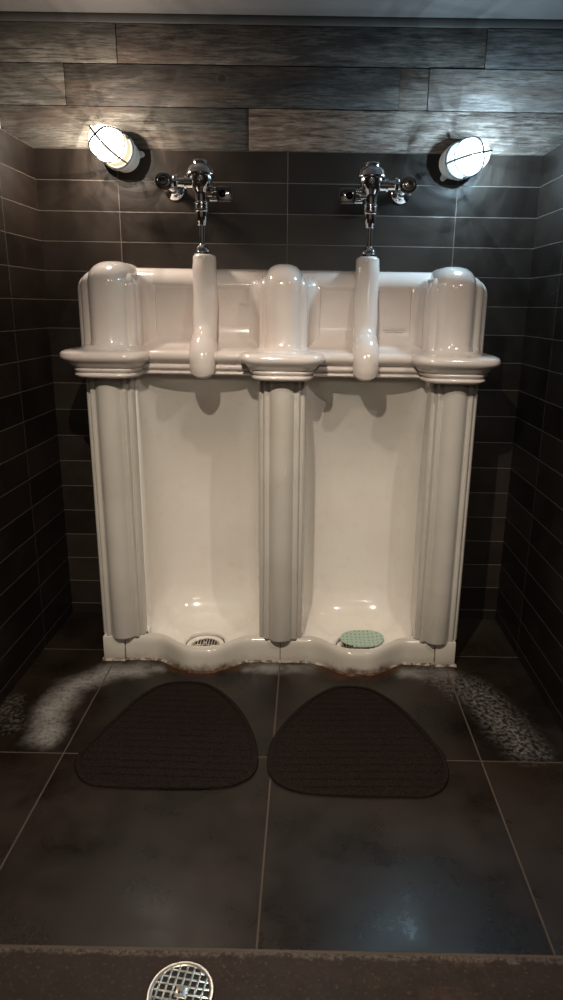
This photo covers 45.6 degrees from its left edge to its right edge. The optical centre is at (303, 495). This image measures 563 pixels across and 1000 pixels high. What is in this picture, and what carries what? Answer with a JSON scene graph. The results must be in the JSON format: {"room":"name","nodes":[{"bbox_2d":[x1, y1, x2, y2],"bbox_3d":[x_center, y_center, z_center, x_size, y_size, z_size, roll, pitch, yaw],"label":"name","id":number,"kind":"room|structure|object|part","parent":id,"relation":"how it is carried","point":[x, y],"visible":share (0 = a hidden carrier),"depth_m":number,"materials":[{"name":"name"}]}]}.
{"room":"public restroom","nodes":[
{"label":"public restroom","id":0,"kind":"room"},
{"bbox_2d":[0,129,72,704],"bbox_3d":[-1.008,-0.164,1.867,0.100,1.764,1.460,1,16,0],"label":"wall","id":1,"kind":"structure","parent":0,"point":[36,598],"depth_m":2.30,"materials":[{"name":"tile"}]},
{"bbox_2d":[0,612,562,999],"bbox_3d":[-0.104,1.238,0.312,5.200,0.060,5.200,1,16,0],"label":"floor","id":2,"kind":"structure","parent":0,"point":[474,866],"depth_m":1.58,"materials":[{"name":"tile"}]},
{"bbox_2d":[75,681,258,788],"bbox_3d":[-0.388,0.708,2.044,0.529,0.010,0.539,1,16,0],"label":"mat","id":3,"kind":"object","parent":2,"relation":"on","point":[180,734],"visible":1,"depth_m":1.96,"materials":[{"name":"rubber"}]},
{"bbox_2d":[146,961,214,999],"bbox_3d":[-0.231,0.934,1.259,0.127,0.007,0.127,1,16,0],"label":"floor drain","id":4,"kind":"object","parent":2,"relation":"on","point":[183,980],"visible":1,"depth_m":1.27,"materials":[{"name":"silver metal"}]},
{"bbox_2d":[59,254,500,675],"bbox_3d":[-0.078,-0.109,2.381,1.403,1.410,0.482,1,16,0],"label":"double urinal","id":5,"kind":"object","parent":2,"relation":"on","point":[281,455],"visible":1,"depth_m":2.32,"materials":[{"name":"white ceramic"}]},
{"bbox_2d":[155,159,233,254],"bbox_3d":[-0.363,-0.973,2.286,0.260,0.294,0.200,1,16,0],"label":"valve","id":6,"kind":"object","parent":5,"relation":"on","point":[200,175],"visible":0.99,"depth_m":2.20,"materials":[{"name":"silver metal"}]},
{"bbox_3d":[-0.326,-0.593,2.209,0.100,0.392,0.263,1,16,0],"label":"flush spout","id":7,"kind":"part","parent":5,"relation":"part of","materials":[{"name":"white ceramic"}]},
{"bbox_3d":[-0.064,-0.596,2.297,1.256,0.343,0.380,1,16,0],"label":"tank","id":8,"kind":"part","parent":5,"relation":"part of","materials":[{"name":"white ceramic"}]},
{"bbox_2d":[340,630,383,646],"bbox_3d":[0.221,0.537,2.516,0.162,0.014,0.128,1,16,0],"label":"screen","id":9,"kind":"object","parent":5,"relation":"in","point":[356,638],"visible":1,"depth_m":2.52,"materials":[{"name":"green plastic"}]},
{"bbox_3d":[0.206,-0.583,2.208,0.096,0.392,0.263,1,16,0],"label":"flush spout","id":10,"kind":"part","parent":5,"relation":"part of","materials":[{"name":"white ceramic"}]},
{"bbox_2d":[339,161,416,256],"bbox_3d":[0.248,-0.962,2.284,0.260,0.294,0.200,1,16,0],"label":"valve","id":11,"kind":"object","parent":5,"relation":"on","point":[373,180],"visible":0.98,"depth_m":2.20,"materials":[{"name":"silver metal"}]},
{"bbox_2d":[267,685,448,797],"bbox_3d":[0.156,0.722,2.029,0.521,0.010,0.543,1,16,0],"label":"mat","id":12,"kind":"object","parent":2,"relation":"on","point":[344,742],"visible":1,"depth_m":1.94,"materials":[{"name":"rubber"}]},
{"bbox_2d":[0,0,562,19],"bbox_3d":[-0.068,-0.923,-0.246,5.200,0.060,5.300,1,16,0],"label":"ceiling","id":13,"kind":"structure","parent":0,"point":[497,9],"depth_m":2.15,"materials":[{"name":"grey paint"}]},
{"bbox_2d":[34,148,542,618],"bbox_3d":[-0.068,-0.330,2.623,5.200,1.824,0.100,1,16,0],"label":"wall","id":14,"kind":"structure","parent":0,"point":[285,208],"depth_m":2.40,"materials":[{"name":"tile"}]},
{"bbox_2d":[88,124,144,172],"bbox_3d":[-0.629,-1.163,2.236,0.151,0.128,0.200,1,16,0],"label":"wall lamp","id":15,"kind":"object","parent":14,"relation":"attached to","point":[117,150],"visible":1,"depth_m":2.21,"materials":[{"name":"white glass"}]},
{"bbox_3d":[-0.651,-1.159,2.203,0.103,0.107,0.119,4,16,12],"label":"globe","id":16,"kind":"part","parent":15,"relation":"part of","materials":[{"name":"white glass"}]},
{"bbox_2d":[439,136,492,180],"bbox_3d":[0.548,-1.129,2.242,0.124,0.123,0.215,-3,16,-12],"label":"wall lamp","id":17,"kind":"object","parent":14,"relation":"attached to","point":[461,159],"visible":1,"depth_m":2.20,"materials":[{"name":"white glass"}]},
{"bbox_3d":[0.561,-1.117,2.202,0.103,0.103,0.113,-3,16,-15],"label":"globe","id":18,"kind":"part","parent":17,"relation":"part of","materials":[{"name":"white glass"}]},
{"bbox_2d":[495,143,562,732],"bbox_3d":[0.861,-0.131,1.861,0.100,1.764,1.460,1,16,0],"label":"wall","id":19,"kind":"structure","parent":0,"point":[529,609],"depth_m":2.29,"materials":[{"name":"tile"}]},
{"bbox_3d":[-0.050,-1.407,2.330,5.200,0.408,0.080,1,16,0],"label":"wall","id":20,"kind":"structure","parent":0,"visible":0},
{"bbox_2d":[0,62,66,105],"bbox_3d":[-1.730,-1.415,2.288,1.840,0.126,0.023,1,16,0],"label":"plank","id":21,"kind":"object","parent":20,"relation":"attached to","point":[32,84],"depth_m":2.27,"materials":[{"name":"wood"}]},
{"bbox_2d":[0,21,117,63],"bbox_3d":[-1.637,-1.532,2.254,2.022,0.118,0.024,1,16,0],"label":"plank","id":22,"kind":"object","parent":20,"relation":"attached to","point":[20,42],"depth_m":2.24,"materials":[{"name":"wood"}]},
{"bbox_2d":[0,105,248,150],"bbox_3d":[-1.421,-1.284,2.322,2.463,0.130,0.023,1,16,0],"label":"plank","id":23,"kind":"object","parent":20,"relation":"attached to","point":[156,128],"depth_m":2.31,"materials":[{"name":"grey wood"}]},
{"bbox_2d":[64,63,399,110],"bbox_3d":[-0.241,-1.388,2.282,1.134,0.126,0.024,1,16,0],"label":"plank","id":24,"kind":"object","parent":20,"relation":"attached to","point":[97,85],"depth_m":2.27,"materials":[{"name":"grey wood"}]},
{"bbox_2d":[0,11,562,29],"bbox_3d":[-0.047,-1.575,2.227,5.200,0.028,0.026,1,16,0],"label":"trim","id":25,"kind":"structure","parent":20,"relation":"attached to","point":[17,16],"depth_m":2.21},
{"bbox_2d":[116,23,486,69],"bbox_3d":[-0.007,-1.504,2.249,1.234,0.118,0.022,1,16,0],"label":"plank","id":26,"kind":"object","parent":20,"relation":"attached to","point":[146,44],"depth_m":2.24,"materials":[{"name":"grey wood"}]},
{"bbox_2d":[249,109,562,155],"bbox_3d":[1.180,-1.238,2.312,2.735,0.130,0.026,1,16,0],"label":"plank","id":27,"kind":"object","parent":20,"relation":"attached to","point":[283,130],"depth_m":2.30,"materials":[{"name":"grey wood"}]},
{"bbox_2d":[398,68,428,110],"bbox_3d":[0.374,-1.378,2.280,0.097,0.126,0.024,1,16,0],"label":"plank","id":28,"kind":"object","parent":20,"relation":"attached to","point":[413,87],"depth_m":2.27,"materials":[{"name":"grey wood"}]},
{"bbox_2d":[427,69,562,113],"bbox_3d":[1.487,-1.358,2.275,2.125,0.126,0.026,1,16,0],"label":"plank","id":29,"kind":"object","parent":20,"relation":"attached to","point":[449,90],"depth_m":2.27,"materials":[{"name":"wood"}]},
{"bbox_2d":[484,28,562,70],"bbox_3d":[1.581,-1.476,2.241,1.940,0.118,0.025,1,16,0],"label":"plank","id":30,"kind":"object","parent":20,"relation":"attached to","point":[506,49],"depth_m":2.23,"materials":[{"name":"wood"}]}
]}

